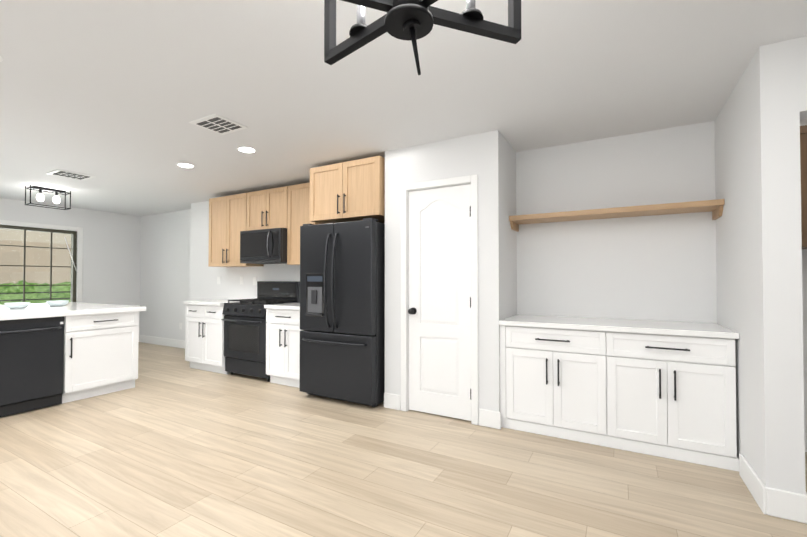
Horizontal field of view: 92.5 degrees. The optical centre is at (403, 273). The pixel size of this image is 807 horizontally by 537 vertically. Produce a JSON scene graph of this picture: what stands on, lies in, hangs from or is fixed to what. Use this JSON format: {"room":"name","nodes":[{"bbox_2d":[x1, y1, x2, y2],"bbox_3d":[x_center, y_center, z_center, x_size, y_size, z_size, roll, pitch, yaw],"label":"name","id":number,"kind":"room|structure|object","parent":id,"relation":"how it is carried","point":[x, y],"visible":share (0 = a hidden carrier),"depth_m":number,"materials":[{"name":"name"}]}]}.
{"room":"kitchen","nodes":[
{"label":"kitchen","id":0,"kind":"room"},
{"bbox_2d":[0,198,140,325],"bbox_3d":[-7.136,0.057,4.134,0.150,2.450,7.900,0,-1,29],"label":"wall","id":1,"kind":"structure","parent":0,"point":[111,258],"depth_m":7.00,"materials":[{"name":"white paint"}]},
{"bbox_2d":[0,220,82,304],"bbox_3d":[-6.073,0.035,5.975,0.145,1.690,1.790,0,-1,29],"label":"window","id":2,"kind":"structure","parent":1,"relation":"in","point":[28,227],"depth_m":6.38,"materials":[{"name":"brown metal"}]},
{"bbox_2d":[64,237,76,270],"bbox_3d":[-5.623,-0.326,6.526,0.168,0.573,0.011,1,-1,-34],"label":"blind wand","id":3,"kind":"object","parent":2,"relation":"attached to","point":[70,253],"visible":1,"depth_m":6.52,"materials":[{"name":"white plastic"}]},
{"bbox_2d":[139,209,190,340],"bbox_3d":[-4.259,0.103,7.138,2.250,2.450,0.150,0,-1,29],"label":"wall","id":4,"kind":"structure","parent":0,"point":[164,266],"depth_m":7.13,"materials":[{"name":"white paint"}]},
{"bbox_2d":[139,335,184,348],"bbox_3d":[-4.222,1.256,7.002,2.070,0.140,0.019,0,-1,29],"label":"baseboard","id":5,"kind":"structure","parent":4,"relation":"attached to","point":[142,338],"depth_m":7.12,"materials":[{"name":"white wood"}]},
{"bbox_2d":[0,342,806,536],"bbox_3d":[-2.458,1.301,1.507,11.160,0.120,8.500,0,-1,29],"label":"floor","id":6,"kind":"structure","parent":0,"point":[172,443],"depth_m":2.40,"materials":[{"name":"brown wood"}]},
{"bbox_2d":[0,310,143,416],"bbox_3d":[-4.100,0.841,3.798,1.630,0.870,2.030,0,-1,29],"label":"kitchen island","id":7,"kind":"object","parent":6,"relation":"on","point":[57,355],"depth_m":3.76,"materials":[{"name":"white wood"}]},
{"bbox_2d":[0,302,145,317],"bbox_3d":[-4.228,0.392,3.882,1.830,0.049,2.140,0,-1,29],"label":"island countertop","id":8,"kind":"structure","parent":7,"relation":"on","point":[72,307],"depth_m":4.07,"materials":[{"name":"white stone"}]},
{"bbox_2d":[4,302,29,308],"bbox_3d":[-4.085,0.340,4.089,0.196,0.060,0.196,0,-1,29],"label":"bowl","id":9,"kind":"object","parent":8,"relation":"on","point":[14,305],"visible":1,"depth_m":4.03,"materials":[{"name":"white ceramic"}]},
{"bbox_2d":[46,300,68,305],"bbox_3d":[-3.992,0.346,4.461,0.196,0.060,0.196,0,-1,29],"label":"bowl","id":10,"kind":"object","parent":8,"relation":"on","point":[57,303],"visible":1,"depth_m":4.40,"materials":[{"name":"white ceramic"}]},
{"bbox_2d":[183,299,236,373],"bbox_3d":[-2.498,0.840,5.340,0.795,0.920,0.652,0,-1,29],"label":"base cabinet","id":11,"kind":"object","parent":6,"relation":"on","point":[204,336],"visible":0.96,"depth_m":5.07,"materials":[{"name":"white wood"}]},
{"bbox_2d":[221,281,299,381],"bbox_3d":[-1.824,0.699,4.937,0.764,1.190,0.647,0,-1,29],"label":"gas range","id":12,"kind":"object","parent":6,"relation":"on","point":[244,320],"visible":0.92,"depth_m":4.76,"materials":[{"name":"grey metal"}]},
{"bbox_2d":[264,302,300,387],"bbox_3d":[-1.167,0.829,4.598,0.686,0.920,0.652,0,-1,29],"label":"base cabinet","id":13,"kind":"object","parent":6,"relation":"on","point":[283,330],"visible":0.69,"depth_m":4.38,"materials":[{"name":"white wood"}]},
{"bbox_2d":[299,218,384,406],"bbox_3d":[-0.527,0.383,4.088,0.901,1.795,0.836,0,-1,29],"label":"refrigerator","id":14,"kind":"object","parent":6,"relation":"on","point":[342,310],"visible":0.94,"depth_m":3.74,"materials":[{"name":"grey metal"}]},
{"bbox_2d":[499,314,738,471],"bbox_3d":[1.597,0.825,3.060,1.516,0.880,0.647,0,-1,29],"label":"buffet","id":15,"kind":"object","parent":6,"relation":"on","point":[665,389],"visible":1,"depth_m":2.76,"materials":[{"name":"white wood"}]},
{"bbox_2d":[0,0,806,215],"bbox_3d":[-2.458,-1.269,1.547,11.160,0.120,8.500,0,-1,29],"label":"ceiling","id":16,"kind":"structure","parent":0,"point":[114,97],"depth_m":2.45,"materials":[{"name":"white paint"}]},
{"bbox_2d":[25,185,70,209],"bbox_3d":[-4.830,-1.026,5.259,0.170,0.250,0.430,0,-1,29],"label":"ceiling light","id":17,"kind":"object","parent":16,"relation":"attached to","point":[40,198],"visible":1,"depth_m":5.23,"materials":[{"name":"black metal"}]},
{"bbox_2d":[46,169,94,179],"bbox_3d":[-3.917,-1.156,4.557,0.320,0.010,0.360,0,-1,29],"label":"ceiling vent","id":18,"kind":"object","parent":16,"relation":"in","point":[68,174],"visible":1,"depth_m":4.52,"materials":[{"name":"white metal"}]},
{"bbox_2d":[176,163,194,167],"bbox_3d":[-2.354,-1.165,4.178,0.176,0.005,0.176,0,-1,29],"label":"recessed light","id":19,"kind":"object","parent":16,"relation":"in","point":[185,165],"visible":1,"depth_m":4.17,"materials":[{"name":"white"}]},
{"bbox_2d":[189,114,247,134],"bbox_3d":[-1.467,-1.179,3.077,0.320,0.010,0.300,0,-1,29],"label":"ceiling vent","id":20,"kind":"object","parent":16,"relation":"in","point":[219,124],"visible":1,"depth_m":3.05,"materials":[{"name":"white metal"}]},
{"bbox_2d":[237,147,256,152],"bbox_3d":[-1.490,-1.173,3.674,0.176,0.005,0.176,0,-1,29],"label":"recessed light","id":21,"kind":"object","parent":16,"relation":"in","point":[247,149],"visible":1,"depth_m":3.66,"materials":[{"name":"white"}]},
{"bbox_2d":[324,0,520,74],"bbox_3d":[0.010,-0.861,0.988,0.589,0.713,0.373,0,-1,12],"label":"chandelier","id":22,"kind":"object","parent":16,"relation":"hanging from","point":[413,21],"visible":1,"depth_m":1.04,"materials":[{"name":"black metal"}]},
{"bbox_2d":[385,130,516,411],"bbox_3d":[0.456,0.050,3.715,1.100,2.450,0.640,0,-1,29],"label":"wall","id":23,"kind":"structure","parent":0,"point":[488,158],"depth_m":3.36,"materials":[{"name":"white paint"}]},
{"bbox_2d":[408,184,470,420],"bbox_3d":[0.306,0.246,3.431,0.614,2.024,0.111,0,-1,29],"label":"pantry door","id":24,"kind":"structure","parent":23,"relation":"in","point":[439,310],"depth_m":3.44,"materials":[{"name":"white wood"}]},
{"bbox_2d":[401,174,478,424],"bbox_3d":[0.325,0.220,3.467,0.744,2.102,0.116,0,-1,29],"label":"door frame","id":25,"kind":"structure","parent":23,"relation":"attached to","point":[472,180],"depth_m":3.43,"materials":[{"name":"white wood"}]},
{"bbox_2d":[190,120,806,431],"bbox_3d":[0.411,0.060,4.364,8.610,2.450,0.450,0,-1,29],"label":"wall","id":26,"kind":"structure","parent":0,"point":[658,267],"depth_m":3.34,"materials":[{"name":"white paint"}]},
{"bbox_2d":[208,193,263,266],"bbox_3d":[-2.395,-0.588,5.488,0.803,0.980,0.332,0,-1,29],"label":"upper cabinet","id":27,"kind":"object","parent":26,"relation":"attached to","point":[227,218],"visible":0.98,"depth_m":5.37,"materials":[{"name":"brown wood"}]},
{"bbox_2d":[253,277,256,284],"bbox_3d":[-2.124,0.113,5.514,0.075,0.115,0.007,0,-1,29],"label":"electrical outlet","id":28,"kind":"object","parent":26,"relation":"attached to","point":[254,280],"visible":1,"depth_m":5.51,"materials":[{"name":"white plastic"}]},
{"bbox_2d":[246,186,287,230],"bbox_3d":[-1.715,-0.822,5.113,0.751,0.522,0.332,0,-1,29],"label":"upper cabinet","id":29,"kind":"object","parent":26,"relation":"attached to","point":[266,208],"visible":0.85,"depth_m":4.98,"materials":[{"name":"brown wood"}]},
{"bbox_2d":[240,228,286,263],"bbox_3d":[-1.744,-0.346,5.052,0.747,0.423,0.457,0,-1,29],"label":"microwave","id":30,"kind":"object","parent":29,"relation":"attached to","point":[264,246],"visible":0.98,"depth_m":4.87,"materials":[{"name":"grey metal"}]},
{"bbox_2d":[287,183,320,264],"bbox_3d":[-1.184,-0.598,4.813,0.460,0.980,0.332,0,-1,29],"label":"upper cabinet","id":31,"kind":"object","parent":26,"relation":"attached to","point":[298,205],"visible":0.33,"depth_m":4.75,"materials":[{"name":"brown wood"}]},
{"bbox_2d":[310,156,384,223],"bbox_3d":[-0.456,-0.835,4.188,0.890,0.565,0.722,0,-1,29],"label":"upper cabinet","id":32,"kind":"object","parent":26,"relation":"attached to","point":[353,190],"visible":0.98,"depth_m":3.88,"materials":[{"name":"brown wood"}]},
{"bbox_2d":[509,199,724,231],"bbox_3d":[1.682,-0.465,3.233,1.516,0.110,0.298,0,-1,29],"label":"wood shelf","id":33,"kind":"object","parent":26,"relation":"attached to","point":[715,207],"visible":1,"depth_m":3.10,"materials":[{"name":"brown wood"}]},
{"bbox_2d":[800,125,806,248],"bbox_3d":[2.834,-0.568,2.575,0.815,0.790,0.328,0,-1,29],"label":"upper cabinet","id":34,"kind":"object","parent":26,"relation":"attached to","point":[803,149],"depth_m":2.50,"materials":[{"name":"brown wood"}]},
{"bbox_2d":[805,432,806,451],"bbox_3d":[3.236,1.186,2.502,1.580,0.140,0.019,0,-1,29],"label":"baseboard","id":35,"kind":"structure","parent":26,"relation":"attached to","point":[805,432],"depth_m":2.72,"materials":[{"name":"white"}]},
{"bbox_2d":[715,38,805,494],"bbox_3d":[2.217,0.030,2.470,0.150,2.450,1.100,0,-1,29],"label":"wall","id":36,"kind":"structure","parent":0,"point":[758,226],"depth_m":2.02,"materials":[{"name":"white paint"}]},
{"bbox_2d":[739,453,771,515],"bbox_3d":[1.984,1.181,2.198,0.019,0.140,0.460,0,-1,29],"label":"baseboard","id":37,"kind":"structure","parent":36,"relation":"attached to","point":[761,494],"depth_m":2.11,"materials":[{"name":"white wood"}]},
{"bbox_2d":[778,489,806,523],"bbox_3d":[2.277,1.184,2.388,0.015,0.140,1.075,0,-1,29],"label":"baseboard","id":38,"kind":"structure","parent":36,"relation":"attached to","point":[797,501],"depth_m":1.94,"materials":[{"name":"white"}]},
{"bbox_2d":[798,36,806,119],"bbox_3d":[2.742,-1.017,1.650,1.580,0.380,0.150,0,-1,29],"label":"wall","id":39,"kind":"structure","parent":0,"point":[802,43],"depth_m":1.96,"materials":[{"name":"white paint"}]},
{"label":"outside","id":40,"kind":"structure","parent":0,"visible":0},
{"bbox_2d":[0,229,70,304],"bbox_3d":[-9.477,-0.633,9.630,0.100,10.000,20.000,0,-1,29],"label":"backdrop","id":41,"kind":"structure","parent":40,"point":[62,262],"depth_m":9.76,"materials":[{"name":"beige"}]},
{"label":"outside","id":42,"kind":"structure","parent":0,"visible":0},
{"bbox_2d":[1,291,69,300],"bbox_3d":[-6.796,0.517,6.400,0.030,0.384,7.000,0,-1,29],"label":"railing","id":43,"kind":"object","parent":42,"point":[35,292],"depth_m":6.84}
]}

